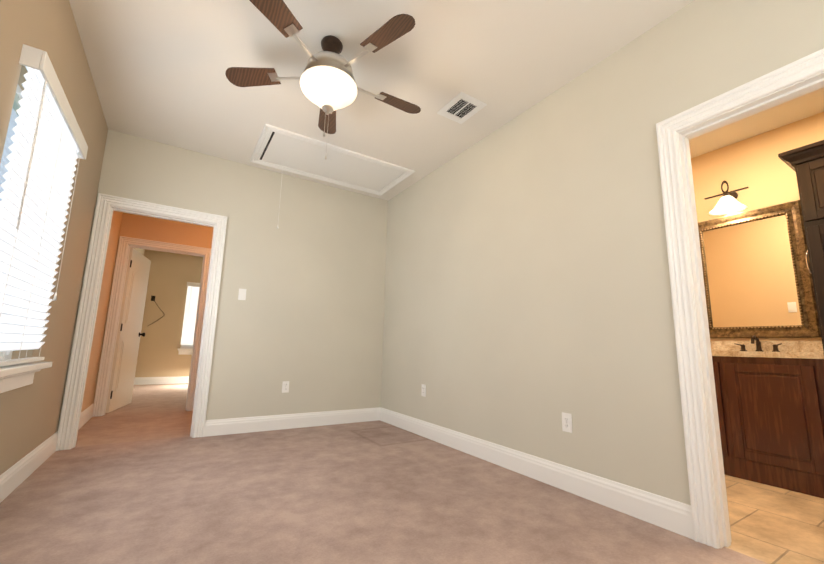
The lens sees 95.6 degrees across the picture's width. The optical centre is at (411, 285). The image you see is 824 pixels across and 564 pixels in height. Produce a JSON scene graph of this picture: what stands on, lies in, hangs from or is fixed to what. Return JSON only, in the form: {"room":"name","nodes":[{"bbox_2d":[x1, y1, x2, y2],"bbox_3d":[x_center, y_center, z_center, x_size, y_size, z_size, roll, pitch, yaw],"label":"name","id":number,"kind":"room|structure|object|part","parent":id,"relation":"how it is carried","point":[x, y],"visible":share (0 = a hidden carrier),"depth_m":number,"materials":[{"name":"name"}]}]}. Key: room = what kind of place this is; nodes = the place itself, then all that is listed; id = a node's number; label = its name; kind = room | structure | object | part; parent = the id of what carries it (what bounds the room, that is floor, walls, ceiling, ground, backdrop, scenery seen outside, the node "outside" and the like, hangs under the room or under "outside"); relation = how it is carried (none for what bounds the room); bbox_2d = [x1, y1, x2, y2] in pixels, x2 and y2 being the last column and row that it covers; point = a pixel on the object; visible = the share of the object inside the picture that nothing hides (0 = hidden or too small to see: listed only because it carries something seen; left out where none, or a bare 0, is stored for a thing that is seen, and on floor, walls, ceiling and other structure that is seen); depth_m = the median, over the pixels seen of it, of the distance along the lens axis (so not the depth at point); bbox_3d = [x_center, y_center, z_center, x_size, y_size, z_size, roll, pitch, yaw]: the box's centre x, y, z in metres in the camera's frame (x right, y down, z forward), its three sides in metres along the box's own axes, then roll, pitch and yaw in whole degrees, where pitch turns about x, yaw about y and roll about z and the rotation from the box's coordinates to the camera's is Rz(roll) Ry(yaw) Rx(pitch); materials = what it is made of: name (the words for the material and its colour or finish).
{"room":"empty bedroom","nodes":[
{"label":"empty bedroom","id":0,"kind":"room"},
{"bbox_2d":[0,0,144,474],"bbox_3d":[-3.071,-0.011,3.467,0.160,2.740,9.980,7,-11,-32],"label":"wall","id":1,"kind":"structure","parent":0,"point":[41,410],"depth_m":2.49,"materials":[{"name":"paint"}]},
{"bbox_2d":[0,85,22,360],"bbox_3d":[-2.089,-0.292,1.876,0.060,1.380,0.920,7,-11,-32],"label":"window","id":2,"kind":"structure","parent":1,"relation":"in","point":[7,142],"depth_m":1.93,"materials":[{"name":"clear glass"}]},
{"bbox_3d":[-2.089,-0.292,1.876,0.060,1.380,0.920,7,-11,-32],"label":"left window frame","id":3,"kind":"part","parent":2,"relation":"part of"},
{"bbox_2d":[0,362,52,392],"bbox_3d":[-2.008,0.460,1.813,0.170,0.129,1.040,7,-11,-32],"label":"sill","id":4,"kind":"structure","parent":1,"relation":"attached to","point":[14,376],"depth_m":1.93,"materials":[{"name":"white wood"}]},
{"bbox_2d":[0,431,57,502],"bbox_3d":[-1.608,0.945,1.087,0.016,0.144,4.440,7,-11,-32],"label":"baseboard","id":5,"kind":"structure","parent":1,"relation":"attached to","point":[21,470],"depth_m":2.30,"materials":[{"name":"white wood"}]},
{"bbox_2d":[0,44,87,365],"bbox_3d":[-1.958,-0.302,1.961,0.077,1.404,0.988,7,-11,-32],"label":"window blind","id":6,"kind":"object","parent":1,"relation":"attached to","point":[48,147],"visible":1,"depth_m":1.87,"materials":[{"name":"white plastic"}]},
{"bbox_2d":[78,404,93,429],"bbox_3d":[-3.250,1.332,3.652,0.016,0.144,1.460,7,-11,-32],"label":"baseboard","id":7,"kind":"structure","parent":1,"relation":"attached to","point":[86,415],"depth_m":3.83,"materials":[{"name":"white wood"}]},
{"bbox_2d":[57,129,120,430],"bbox_3d":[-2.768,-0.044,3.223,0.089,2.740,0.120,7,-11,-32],"label":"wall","id":8,"kind":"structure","parent":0,"point":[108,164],"depth_m":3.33,"materials":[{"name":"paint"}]},
{"bbox_2d":[93,212,131,403],"bbox_3d":[-3.612,0.155,4.543,0.089,2.740,0.120,7,-11,-32],"label":"wall","id":9,"kind":"structure","parent":0,"point":[125,224],"depth_m":4.62,"materials":[{"name":"paint"}]},
{"bbox_2d":[105,248,150,412],"bbox_3d":[-3.709,0.579,4.969,0.248,2.014,0.827,7,-11,-32],"label":"door leaf","id":10,"kind":"structure","parent":9,"relation":"in","point":[122,378],"depth_m":4.85,"materials":[{"name":"white wood"}]},
{"bbox_2d":[128,214,208,247],"bbox_3d":[-3.188,-0.803,4.960,0.862,0.694,0.120,7,-11,-32],"label":"wall","id":11,"kind":"structure","parent":0,"point":[158,229],"depth_m":4.88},
{"bbox_2d":[135,249,202,376],"bbox_3d":[-4.879,0.711,8.077,1.775,2.740,0.160,7,-11,-32],"label":"wall","id":12,"kind":"structure","parent":0,"point":[160,340],"depth_m":7.82,"materials":[{"name":"paint"}]},
{"bbox_2d":[134,376,188,384],"bbox_3d":[-4.141,2.071,8.238,3.420,0.144,0.016,7,-11,-32],"label":"baseboard","id":13,"kind":"structure","parent":12,"relation":"attached to","point":[159,380],"depth_m":7.61,"materials":[{"name":"white wood"}]},
{"bbox_2d":[177,282,199,354],"bbox_3d":[-4.491,0.754,8.259,1.040,1.543,0.230,7,-11,-32],"label":"window","id":14,"kind":"structure","parent":12,"relation":"in","point":[188,330],"depth_m":8.02,"materials":[{"name":"white glass"}]},
{"bbox_3d":[-4.491,1.447,8.118,1.040,0.129,0.170,7,-11,-32],"label":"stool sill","id":15,"kind":"part","parent":14,"relation":"part of","materials":[{"name":"white wood"}]},
{"bbox_2d":[207,227,213,248],"bbox_3d":[-1.776,0.386,5.683,2.534,2.740,0.120,7,-11,-32],"label":"wall","id":16,"kind":"structure","parent":0,"point":[210,237],"depth_m":5.13,"materials":[{"name":"paint"}]},
{"bbox_2d":[92,236,210,416],"bbox_3d":[-3.218,0.509,4.742,1.020,2.125,0.172,7,-11,-32],"label":"door frame","id":17,"kind":"structure","parent":16,"relation":"attached to","point":[109,341],"depth_m":4.59,"materials":[{"name":"white wood"}]},
{"bbox_2d":[111,133,387,419],"bbox_3d":[-1.296,0.141,4.137,3.396,2.740,0.120,7,-11,-32],"label":"wall","id":18,"kind":"structure","parent":0,"point":[305,318],"depth_m":4.02,"materials":[{"name":"paint"}]},
{"bbox_2d":[56,193,226,450],"bbox_3d":[-2.373,0.309,3.422,1.020,2.125,0.172,7,-11,-32],"label":"door frame","id":19,"kind":"structure","parent":18,"relation":"attached to","point":[107,206],"depth_m":3.29,"materials":[{"name":"white wood"}]},
{"bbox_2d":[238,289,246,299],"bbox_3d":[-1.722,0.094,3.793,0.070,0.115,0.010,7,-11,-32],"label":"bedroom light switch","id":20,"kind":"object","parent":18,"relation":"attached to","point":[242,294],"visible":1,"depth_m":3.79,"materials":[{"name":"white plastic"}]},
{"bbox_2d":[282,381,288,392],"bbox_3d":[-1.320,1.065,3.904,0.070,0.115,0.008,7,-11,-32],"label":"electrical outlet","id":21,"kind":"object","parent":18,"relation":"attached to","point":[285,386],"visible":1,"depth_m":3.90,"materials":[{"name":"white plastic"}]},
{"bbox_2d":[204,407,379,436],"bbox_3d":[-1.159,1.429,3.949,1.820,0.144,0.016,7,-11,-32],"label":"baseboard","id":22,"kind":"structure","parent":18,"relation":"attached to","point":[216,427],"depth_m":3.86,"materials":[{"name":"white wood"}]},
{"bbox_2d":[0,383,767,563],"bbox_3d":[-1.579,1.561,4.184,3.765,0.060,9.980,7,-11,-32],"label":"floor","id":23,"kind":"structure","parent":0,"point":[375,492],"depth_m":2.02,"materials":[{"name":"beige carpet"}]},
{"bbox_2d":[69,0,823,254],"bbox_3d":[-0.807,-1.189,4.734,5.065,0.100,10.580,7,-11,-32],"label":"ceiling","id":24,"kind":"structure","parent":0,"point":[158,68],"depth_m":2.55,"materials":[{"name":"paint"}]},
{"bbox_2d":[225,0,420,159],"bbox_3d":[-0.465,-1.132,2.323,1.216,0.785,1.271,7,-11,-32],"label":"fan","id":25,"kind":"object","parent":24,"relation":"hanging from","point":[329,87],"visible":1,"depth_m":2.21,"materials":[{"name":"brown wood"}]},
{"bbox_3d":[-0.513,-1.162,2.297,0.346,0.160,0.346,7,-11,-32],"label":"lamp shade","id":26,"kind":"part","parent":25,"relation":"part of","materials":[{"name":"white glass"}]},
{"bbox_2d":[250,124,414,227],"bbox_3d":[-0.833,-0.922,3.899,1.530,0.700,0.780,7,-11,-32],"label":"attic hatch","id":27,"kind":"object","parent":24,"relation":"attached to","point":[286,150],"visible":1,"depth_m":3.88,"materials":[{"name":"white wood"}]},
{"bbox_3d":[-1.378,-0.929,3.910,0.018,0.692,0.018,7,-11,-32],"label":"cord","id":28,"kind":"part","parent":27,"relation":"part of","materials":[{"name":"white plastic"}]},
{"bbox_2d":[437,92,486,123],"bbox_3d":[0.392,-1.398,2.966,0.260,0.011,0.310,7,-11,-32],"label":"ceiling vent","id":29,"kind":"object","parent":24,"relation":"in","point":[461,107],"visible":1,"depth_m":2.95,"materials":[{"name":"white plastic"}]},
{"bbox_2d":[381,0,823,504],"bbox_3d":[0.796,-0.002,2.986,0.120,2.740,4.076,7,-11,-32],"label":"wall","id":30,"kind":"structure","parent":0,"point":[528,299],"depth_m":2.47,"materials":[{"name":"paint"}]},
{"bbox_2d":[421,384,425,396],"bbox_3d":[0.115,1.056,3.745,0.008,0.115,0.070,7,-11,-32],"label":"electrical outlet","id":31,"kind":"object","parent":30,"relation":"attached to","point":[423,391],"visible":1,"depth_m":3.74,"materials":[{"name":"white plastic"}]},
{"bbox_2d":[380,407,693,539],"bbox_3d":[0.476,1.326,3.103,0.016,0.144,3.203,7,-11,-32],"label":"baseboard","id":32,"kind":"structure","parent":30,"relation":"attached to","point":[664,512],"depth_m":2.32,"materials":[{"name":"white wood"}]},
{"bbox_2d":[562,412,571,432],"bbox_3d":[0.986,0.875,2.379,0.008,0.115,0.070,7,-11,-32],"label":"electrical outlet","id":33,"kind":"object","parent":30,"relation":"attached to","point":[566,422],"visible":1,"depth_m":2.38,"materials":[{"name":"white plastic"}]},
{"bbox_2d":[656,48,823,548],"bbox_3d":[1.667,0.094,1.565,0.172,2.125,0.952,7,-11,-32],"label":"door frame","id":34,"kind":"structure","parent":30,"relation":"attached to","point":[703,446],"depth_m":1.83,"materials":[{"name":"white wood"}]},
{"bbox_2d":[691,112,823,340],"bbox_3d":[3.212,0.011,2.733,0.120,2.740,3.240,7,-11,-32],"label":"wall","id":35,"kind":"structure","parent":0,"point":[761,169],"depth_m":3.21,"materials":[{"name":"paint"}]},
{"bbox_2d":[704,180,748,214],"bbox_3d":[2.754,-0.788,3.278,0.260,0.277,0.310,7,-11,-32],"label":"sconce","id":36,"kind":"object","parent":35,"relation":"attached to","point":[727,203],"visible":1,"depth_m":3.28,"materials":[{"name":"white glass"}]},
{"bbox_2d":[698,200,820,337],"bbox_3d":[2.854,-0.096,3.181,0.036,1.080,0.755,7,-11,-32],"label":"mirror","id":37,"kind":"object","parent":35,"relation":"attached to","point":[758,280],"visible":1,"depth_m":3.12,"materials":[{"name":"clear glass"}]},
{"bbox_2d":[724,475,823,563],"bbox_3d":[2.387,1.292,2.011,2.000,0.060,3.240,7,-11,-32],"label":"floor","id":38,"kind":"structure","parent":0,"point":[769,524],"depth_m":1.94,"materials":[{"name":"tile"}]},
{"bbox_2d":[710,335,823,497],"bbox_3d":[2.574,0.892,2.865,0.627,1.016,0.994,7,-11,-32],"label":"bathroom vanity","id":39,"kind":"object","parent":38,"relation":"on","point":[770,400],"visible":0.73,"depth_m":2.53,"materials":[{"name":"brown wood"}]},
{"bbox_2d":[734,335,782,352],"bbox_3d":[2.756,0.468,2.994,0.161,0.130,0.295,7,-11,-32],"label":"faucet","id":40,"kind":"object","parent":39,"relation":"on","point":[758,344],"depth_m":3.00,"materials":[{"name":"brown metal"}]},
{"bbox_2d":[778,140,823,350],"bbox_3d":[2.987,0.188,2.270,0.703,2.230,0.731,7,-11,-32],"label":"tall cabinet","id":41,"kind":"object","parent":38,"relation":"on","point":[805,163],"visible":1,"depth_m":2.43,"materials":[{"name":"brown wood"}]},
{"bbox_2d":[806,250,810,273],"bbox_3d":[2.837,-0.174,2.631,0.170,0.194,0.060,7,-11,-32],"label":"handle","id":42,"kind":"object","parent":41,"relation":"attached to","point":[807,263],"visible":0.33,"depth_m":2.61,"materials":[{"name":"silver metal"}]},
{"bbox_3d":[2.732,0.160,2.110,0.020,2.030,0.587,7,-11,-32],"label":"door","id":43,"kind":"part","parent":41,"relation":"part of","materials":[{"name":"brown wood"}]}
]}

